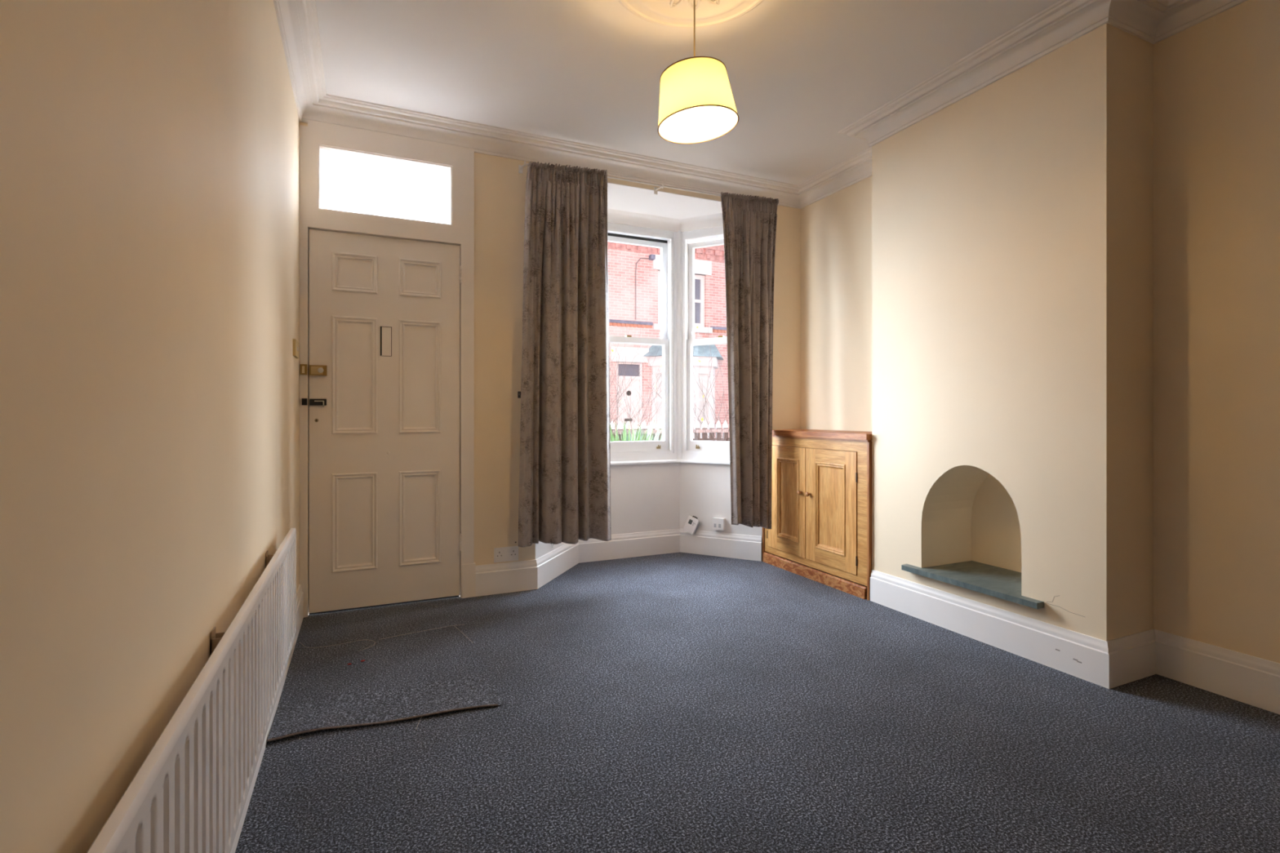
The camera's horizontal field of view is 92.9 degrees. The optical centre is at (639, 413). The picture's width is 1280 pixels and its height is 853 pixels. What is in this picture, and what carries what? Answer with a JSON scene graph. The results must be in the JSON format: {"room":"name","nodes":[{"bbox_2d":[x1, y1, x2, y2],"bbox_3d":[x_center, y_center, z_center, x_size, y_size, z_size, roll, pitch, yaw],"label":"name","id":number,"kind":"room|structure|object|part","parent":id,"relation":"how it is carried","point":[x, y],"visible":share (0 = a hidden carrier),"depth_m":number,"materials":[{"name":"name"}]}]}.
{"room":"living room","nodes":[
{"label":"living room","id":0,"kind":"room"},
{"bbox_2d":[0,0,299,852],"bbox_3d":[-0.753,-0.228,0.676,0.200,2.855,6.055,0,0,-24],"label":"wall","id":1,"kind":"structure","parent":0,"point":[149,149],"depth_m":0.85,"materials":[{"name":"beige paint"}]},
{"bbox_2d":[86,528,296,852],"bbox_3d":[-0.911,0.766,1.344,0.064,0.628,2.302,0,0,-24],"label":"radiator","id":2,"kind":"object","parent":1,"relation":"attached to","point":[189,793],"visible":1,"depth_m":1.13,"materials":[{"name":"metal"}]},
{"bbox_2d":[293,338,298,358],"bbox_3d":[-1.686,-0.315,2.984,0.016,0.080,0.170,0,0,-24],"label":"light switch","id":3,"kind":"object","parent":1,"relation":"attached to","point":[295,344],"visible":1,"depth_m":2.92,"materials":[{"name":"brown plastic"}]},
{"bbox_2d":[299,121,800,565],"bbox_3d":[-0.298,-0.138,4.273,3.612,3.035,0.673,0,0,-24],"label":"wall","id":4,"kind":"structure","parent":0,"point":[500,189],"depth_m":3.70,"materials":[{"name":"beige paint"}]},
{"bbox_2d":[299,579,304,617],"bbox_3d":[-1.787,0.980,3.215,0.022,0.200,0.017,0,0,-24],"label":"trim","id":5,"kind":"structure","parent":4,"relation":"attached to","point":[301,581],"depth_m":3.21,"materials":[{"name":"white paint"}]},
{"bbox_2d":[300,228,462,613],"bbox_3d":[-1.424,0.043,3.397,0.827,2.051,0.086,0,0,-24],"label":"door","id":6,"kind":"structure","parent":4,"relation":"in","point":[384,313],"depth_m":3.39,"materials":[{"name":"white paint"}]},
{"bbox_3d":[-1.698,-0.228,3.232,0.028,0.028,0.012,0,0,-25],"label":"latch knob","id":7,"kind":"part","parent":6,"relation":"part of","materials":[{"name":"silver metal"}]},
{"bbox_3d":[-1.564,-0.768,3.336,0.228,0.211,0.020,0,0,-25],"label":"panel","id":8,"kind":"part","parent":6,"relation":"part of","materials":[{"name":"white paint"}]},
{"bbox_3d":[-1.564,-0.207,3.336,0.228,0.642,0.020,0,0,-25],"label":"panel","id":9,"kind":"part","parent":6,"relation":"part of","materials":[{"name":"white paint"}]},
{"bbox_3d":[-1.564,0.596,3.336,0.228,0.536,0.020,0,0,-25],"label":"panel","id":10,"kind":"part","parent":6,"relation":"part of","materials":[{"name":"white paint"}]},
{"bbox_3d":[-1.257,-0.768,3.477,0.228,0.211,0.020,0,0,-25],"label":"panel","id":11,"kind":"part","parent":6,"relation":"part of","materials":[{"name":"white paint"}]},
{"bbox_3d":[-1.257,-0.207,3.477,0.228,0.642,0.020,0,0,-25],"label":"panel","id":12,"kind":"part","parent":6,"relation":"part of","materials":[{"name":"white paint"}]},
{"bbox_3d":[-1.257,0.596,3.477,0.228,0.536,0.020,0,0,-25],"label":"panel","id":13,"kind":"part","parent":6,"relation":"part of","materials":[{"name":"white paint"}]},
{"bbox_2d":[308,595,459,614],"bbox_3d":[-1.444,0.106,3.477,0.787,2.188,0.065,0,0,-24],"label":"trim","id":14,"kind":"structure","parent":4,"relation":"attached to","point":[458,595],"depth_m":3.44,"materials":[{"name":"black"}]},
{"bbox_2d":[317,144,452,225],"bbox_3d":[-1.413,-1.262,3.405,0.692,0.347,0.034,0,0,-24],"label":"window","id":15,"kind":"structure","parent":4,"relation":"in","point":[349,181],"depth_m":3.40,"materials":[{"name":"glass"}]},
{"bbox_2d":[299,119,474,617],"bbox_3d":[-1.414,-0.240,3.453,0.899,2.640,0.133,0,0,-24],"label":"trim","id":16,"kind":"structure","parent":4,"relation":"attached to","point":[461,233],"depth_m":3.41,"materials":[{"name":"white paint"}]},
{"bbox_2d":[462,562,475,598],"bbox_3d":[-1.008,0.982,3.574,0.076,0.196,0.029,0,0,-24],"label":"trim","id":17,"kind":"structure","parent":4,"relation":"attached to","point":[468,571],"depth_m":3.56,"materials":[{"name":"white paint"}]},
{"bbox_2d":[493,546,518,562],"bbox_3d":[-0.805,0.851,3.665,0.146,0.086,0.012,0,0,-24],"label":"double socket","id":18,"kind":"object","parent":4,"relation":"attached to","point":[504,553],"visible":0.98,"depth_m":3.66,"materials":[{"name":"white plastic"}]},
{"bbox_2d":[517,391,520,398],"bbox_3d":[-0.729,-0.112,3.688,0.018,0.040,0.034,0,0,-24],"label":"hook","id":19,"kind":"object","parent":4,"relation":"attached to","point":[518,393],"visible":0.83,"depth_m":3.70,"materials":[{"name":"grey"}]},
{"bbox_2d":[475,528,761,596],"bbox_3d":[-0.144,0.991,4.244,2.052,0.178,0.532,0,0,-24],"label":"baseboard","id":20,"kind":"structure","parent":4,"relation":"attached to","point":[529,575],"depth_m":4.45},
{"bbox_2d":[607,222,676,462],"bbox_3d":[-0.102,-0.520,4.632,0.843,1.800,0.162,0,0,-24],"label":"window","id":21,"kind":"structure","parent":4,"relation":"in","point":[665,449],"depth_m":4.71,"materials":[{"name":"white wood"}]},
{"bbox_3d":[-0.106,-0.932,4.642,0.685,0.800,0.036,0,0,-25],"label":"sash","id":22,"kind":"part","parent":21,"relation":"part of","materials":[{"name":"clear glass"}]},
{"bbox_3d":[-0.089,-0.143,4.604,0.685,0.864,0.036,0,0,-25],"label":"sash","id":23,"kind":"part","parent":21,"relation":"part of","materials":[{"name":"clear glass"}]},
{"bbox_2d":[518,160,778,205],"bbox_3d":[0.132,-1.497,4.033,1.859,0.070,0.119,0,0,-24],"label":"rail","id":24,"kind":"object","parent":4,"relation":"attached to","point":[520,167],"visible":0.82,"depth_m":3.98,"materials":[{"name":"white plastic"}]},
{"bbox_2d":[517,161,611,547],"bbox_3d":[-0.456,-0.361,3.711,0.587,2.318,0.138,0,0,-24],"label":"curtain","id":25,"kind":"object","parent":24,"relation":"hanging from","point":[565,460],"visible":1,"depth_m":3.69,"materials":[{"name":"fabric"}]},
{"bbox_3d":[0.160,-1.491,3.990,1.830,0.033,0.011,0,0,-25],"label":"rod","id":26,"kind":"part","parent":24,"relation":"part of","materials":[{"name":"white plastic"}]},
{"bbox_2d":[720,191,778,528],"bbox_3d":[0.786,-0.359,4.217,0.486,2.343,0.154,0,0,-24],"label":"curtain","id":27,"kind":"object","parent":24,"relation":"hanging from","point":[749,222],"visible":1,"depth_m":4.21,"materials":[{"name":"fabric"}]},
{"bbox_2d":[607,208,723,231],"bbox_3d":[0.024,-1.453,4.314,1.688,0.086,0.546,0,0,-24],"label":"trim","id":28,"kind":"structure","parent":4,"relation":"attached to","point":[615,216],"depth_m":4.61,"materials":[{"name":"white paint"}]},
{"bbox_2d":[610,459,729,465],"bbox_3d":[0.023,0.373,4.317,1.688,0.026,0.538,0,0,-24],"label":"trim","id":29,"kind":"structure","parent":4,"relation":"attached to","point":[660,461],"depth_m":4.59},
{"bbox_2d":[676,230,682,459],"bbox_3d":[0.291,-0.520,4.884,0.176,1.800,0.308,0,0,-24],"label":"trim","id":30,"kind":"structure","parent":4,"relation":"attached to","point":[679,455],"depth_m":4.73,"materials":[{"name":"white paint"}]},
{"bbox_2d":[683,515,699,534],"bbox_3d":[0.395,0.858,4.663,0.128,0.142,0.059,0,0,21],"label":"thermostat","id":31,"kind":"object","parent":4,"relation":"attached to","point":[691,525],"visible":1,"depth_m":4.65,"materials":[{"name":"white plastic"}]},
{"bbox_2d":[681,226,729,461],"bbox_3d":[0.633,-0.520,4.656,0.654,1.800,0.162,0,0,27],"label":"window","id":32,"kind":"structure","parent":4,"relation":"in","point":[710,237],"depth_m":4.72,"materials":[{"name":"white wood"}]},
{"bbox_3d":[0.638,-0.932,4.666,0.560,0.800,0.036,0,0,27],"label":"sash","id":33,"kind":"part","parent":32,"relation":"part of","materials":[{"name":"clear glass"}]},
{"bbox_3d":[0.619,-0.143,4.628,0.560,0.864,0.036,0,0,27],"label":"sash","id":34,"kind":"part","parent":32,"relation":"part of","materials":[{"name":"clear glass"}]},
{"bbox_2d":[712,517,724,530],"bbox_3d":[0.593,0.833,4.574,0.087,0.085,0.044,0,0,27],"label":"outlet box","id":35,"kind":"object","parent":4,"relation":"attached to","point":[718,523],"visible":1,"depth_m":4.56,"materials":[{"name":"white plastic"}]},
{"bbox_2d":[607,182,722,219],"bbox_3d":[-0.028,-1.595,4.429,1.888,0.200,0.732,0,0,-24],"label":"ceiling","id":36,"kind":"structure","parent":0,"point":[620,197],"depth_m":4.32,"materials":[{"name":"white paint"}]},
{"bbox_2d":[315,0,1059,185],"bbox_3d":[0.886,-1.730,1.434,3.812,0.150,6.075,0,0,-24],"label":"ceiling","id":37,"kind":"structure","parent":0,"point":[800,73],"depth_m":2.84,"materials":[{"name":"white paint"}]},
{"bbox_2d":[617,0,764,28],"bbox_3d":[0.204,-1.637,2.280,0.670,0.035,0.670,0,0,-24],"label":"ceiling rose","id":38,"kind":"object","parent":37,"relation":"attached to","point":[668,13],"visible":0.98,"depth_m":2.48,"materials":[{"name":"white paint"}]},
{"bbox_2d":[657,0,738,144],"bbox_3d":[0.217,-1.343,2.279,0.304,0.565,0.305,0,0,-24],"label":"pendant lamp","id":39,"kind":"object","parent":38,"relation":"hanging from","point":[697,105],"visible":1,"depth_m":2.20,"materials":[{"name":"beige fabric"}]},
{"bbox_3d":[0.203,-1.440,2.279,0.012,0.370,0.006,0,0,-25],"label":"cord","id":40,"kind":"part","parent":39,"relation":"part of","materials":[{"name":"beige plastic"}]},
{"bbox_3d":[0.217,-1.169,2.279,0.299,0.213,0.300,0,0,-25],"label":"lamp shade","id":41,"kind":"part","parent":39,"relation":"part of","materials":[{"name":"fabric"}]},
{"bbox_2d":[235,551,1279,852],"bbox_3d":[0.763,1.140,1.583,3.512,0.120,6.248,0,0,-24],"label":"floor","id":42,"kind":"structure","parent":0,"point":[679,702],"depth_m":2.01,"materials":[{"name":"carpet"}]},
{"bbox_2d":[300,640,375,651],"bbox_3d":[-1.416,1.076,2.842,0.362,0.004,0.134,0,0,10],"label":"thread","id":43,"kind":"object","parent":42,"relation":"on","point":[358,640],"visible":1,"depth_m":2.82,"materials":[{"name":"beige fabric"}]},
{"bbox_2d":[266,673,504,742],"bbox_3d":[-0.922,1.069,2.258,0.783,0.019,0.323,0,0,-20],"label":"doormat","id":44,"kind":"object","parent":42,"relation":"on","point":[384,705],"visible":1,"depth_m":2.24,"materials":[{"name":"grey carpet"}]},
{"bbox_2d":[378,624,463,639],"bbox_3d":[-1.072,1.077,3.003,0.402,0.002,0.016,0,0,-30],"label":"thread","id":45,"kind":"object","parent":42,"relation":"on","point":[458,624],"visible":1,"depth_m":3.00,"materials":[{"name":"beige fabric"}]},
{"bbox_2d":[762,429,871,600],"bbox_3d":[1.251,0.600,4.037,0.381,0.960,1.026,0,0,-24],"label":"base cabinet","id":46,"kind":"object","parent":42,"relation":"on","point":[821,487],"visible":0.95,"depth_m":3.87,"materials":[{"name":"brown wood"}]},
{"bbox_3d":[1.014,0.595,4.204,0.020,0.729,0.411,0,0,-25],"label":"door","id":47,"kind":"part","parent":46,"relation":"part of","materials":[{"name":"brown wood"}]},
{"bbox_3d":[1.018,0.591,4.179,0.018,0.559,0.242,0,0,-25],"label":"door panel","id":48,"kind":"part","parent":46,"relation":"part of","materials":[{"name":"brown wood"}]},
{"bbox_3d":[1.024,0.272,4.182,0.020,0.083,0.238,0,0,-25],"label":"door rail","id":49,"kind":"part","parent":46,"relation":"part of","materials":[{"name":"brown wood"}]},
{"bbox_3d":[1.024,0.913,4.182,0.020,0.091,0.238,0,0,-25],"label":"door rail","id":50,"kind":"part","parent":46,"relation":"part of","materials":[{"name":"brown wood"}]},
{"bbox_3d":[1.095,0.528,3.961,0.034,0.031,0.031,0,0,-25],"label":"knob","id":51,"kind":"part","parent":46,"relation":"part of","materials":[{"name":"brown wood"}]},
{"bbox_3d":[1.118,0.162,3.979,0.030,0.012,1.014,0,0,-25],"label":"moulding","id":52,"kind":"part","parent":46,"relation":"part of","materials":[{"name":"brown wood"}]},
{"bbox_3d":[1.195,0.913,3.806,0.020,0.091,0.269,0,0,-25],"label":"door rail","id":53,"kind":"part","parent":46,"relation":"part of","materials":[{"name":"brown wood"}]},
{"bbox_3d":[1.189,0.591,3.803,0.018,0.559,0.273,0,0,-25],"label":"door panel","id":54,"kind":"part","parent":46,"relation":"part of","materials":[{"name":"brown wood"}]},
{"bbox_3d":[1.195,0.595,3.807,0.020,0.729,0.449,0,0,-25],"label":"door","id":55,"kind":"part","parent":46,"relation":"part of","materials":[{"name":"brown wood"}]},
{"bbox_3d":[1.195,0.272,3.806,0.020,0.083,0.269,0,0,-25],"label":"door rail","id":56,"kind":"part","parent":46,"relation":"part of","materials":[{"name":"brown wood"}]},
{"bbox_2d":[871,23,1153,640],"bbox_3d":[1.767,-0.228,3.038,0.385,2.855,1.217,0,0,-24],"label":"wall","id":57,"kind":"structure","parent":0,"point":[1012,222],"depth_m":2.69,"materials":[{"name":"beige paint"}]},
{"bbox_2d":[273,0,1247,208],"bbox_3d":[0.861,-1.599,1.368,3.312,0.115,5.575,0,0,-24],"label":"trim","id":58,"kind":"structure","parent":57,"relation":"attached to","point":[1064,21],"depth_m":3.20,"materials":[{"name":"white paint"}]},
{"bbox_2d":[901,560,1044,608],"bbox_3d":[1.746,0.827,3.025,0.430,0.026,0.727,0,0,-24],"label":"ledge","id":59,"kind":"object","parent":57,"relation":"attached to","point":[1004,584],"visible":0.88,"depth_m":3.01,"materials":[{"name":"grey stone"}]},
{"bbox_2d":[800,0,1279,663],"bbox_3d":[2.546,-0.228,2.026,0.300,2.855,5.775,0,0,-24],"label":"wall","id":60,"kind":"structure","parent":0,"point":[1216,80],"depth_m":2.40,"materials":[{"name":"beige paint"}]},
{"bbox_2d":[230,569,1279,852],"bbox_3d":[0.861,0.991,1.368,3.312,0.178,5.575,0,0,-24],"label":"baseboard","id":61,"kind":"structure","parent":60,"relation":"attached to","point":[1251,680],"depth_m":2.49,"materials":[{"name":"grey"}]},
{"label":"outside","id":62,"kind":"structure","parent":0,"visible":0},
{"bbox_3d":[-0.517,1.405,20.425,44.000,0.290,22.400,0,0,-24],"label":"floor","id":63,"kind":"structure","parent":62,"visible":0},
{"bbox_2d":[607,241,728,438],"bbox_3d":[-0.243,-2.810,19.824,20.000,8.020,7.720,0,0,-24],"label":"house","id":64,"kind":"structure","parent":63,"relation":"on","point":[633,270],"depth_m":16.57,"materials":[{"name":"brick"}]},
{"bbox_3d":[-0.323,0.040,16.480,0.640,1.920,0.060,0,0,-25],"label":"house door","id":65,"kind":"part","parent":64,"relation":"part of","materials":[{"name":"paint"}]},
{"bbox_3d":[-0.321,-0.085,16.475,0.780,2.570,0.150,0,0,-25],"label":"door frame","id":66,"kind":"part","parent":64,"relation":"part of","materials":[{"name":"paint"}]},
{"bbox_2d":[648,253,655,260],"bbox_3d":[0.328,-4.240,16.546,0.120,0.120,0.160,0,0,-25],"label":"wall lamp","id":67,"kind":"object","parent":64,"relation":"attached to","point":[651,256],"depth_m":16.51,"materials":[{"name":"metal"}]},
{"bbox_3d":[0.653,-0.390,16.503,0.432,1.380,0.010,0,0,28],"label":"pane","id":68,"kind":"part","parent":64,"relation":"part of","materials":[{"name":"clear glass"}]},
{"bbox_3d":[1.187,-2.360,17.025,1.840,0.160,0.200,0,0,-25],"label":"window sill","id":69,"kind":"part","parent":64,"relation":"part of","materials":[{"name":"paint"}]},
{"bbox_3d":[1.499,-3.190,17.305,0.480,1.260,0.010,0,0,-25],"label":"pane","id":70,"kind":"part","parent":64,"relation":"part of","materials":[{"name":"clear glass"}]},
{"bbox_3d":[1.719,-0.390,16.701,0.320,1.380,0.010,0,0,-25],"label":"pane","id":71,"kind":"part","parent":64,"relation":"part of","materials":[{"name":"clear glass"}]},
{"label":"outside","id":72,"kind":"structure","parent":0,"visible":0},
{"bbox_3d":[4.900,1.350,8.538,44.000,0.300,3.725,0,0,-24],"label":"floor","id":73,"kind":"structure","parent":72,"visible":0},
{"bbox_2d":[609,419,662,441],"bbox_3d":[-0.166,0.627,5.383,1.031,1.146,0.815,0,0,-24],"label":"leafy plant","id":74,"kind":"object","parent":73,"relation":"on","point":[612,438],"visible":0.07,"depth_m":5.41,"materials":[{"name":"green plant"}]},
{"bbox_2d":[609,331,697,441],"bbox_3d":[-0.529,0.096,6.169,2.020,2.211,1.681,0,0,-36],"label":"bare shrub","id":75,"kind":"object","parent":73,"relation":"on","point":[616,397],"visible":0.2,"depth_m":6.20,"materials":[{"name":"brown plant"}]},
{"bbox_2d":[610,421,729,441],"bbox_3d":[0.103,0.647,7.009,5.600,1.105,0.070,0,0,-24],"label":"picket fence","id":76,"kind":"object","parent":73,"relation":"on","point":[704,437],"visible":0.11,"depth_m":7.29,"materials":[{"name":"white wood"}]},
{"bbox_3d":[0.109,0.215,6.995,5.600,0.040,0.040,0,0,-25],"label":"fence rail","id":77,"kind":"part","parent":76,"relation":"part of","materials":[{"name":"white wood"}]},
{"bbox_2d":[631,326,729,441],"bbox_3d":[0.946,0.109,6.638,2.109,2.184,1.174,0,0,-34],"label":"bare shrub","id":78,"kind":"object","parent":73,"relation":"on","point":[695,401],"visible":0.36,"depth_m":6.61,"materials":[{"name":"brown plant"}]}
]}

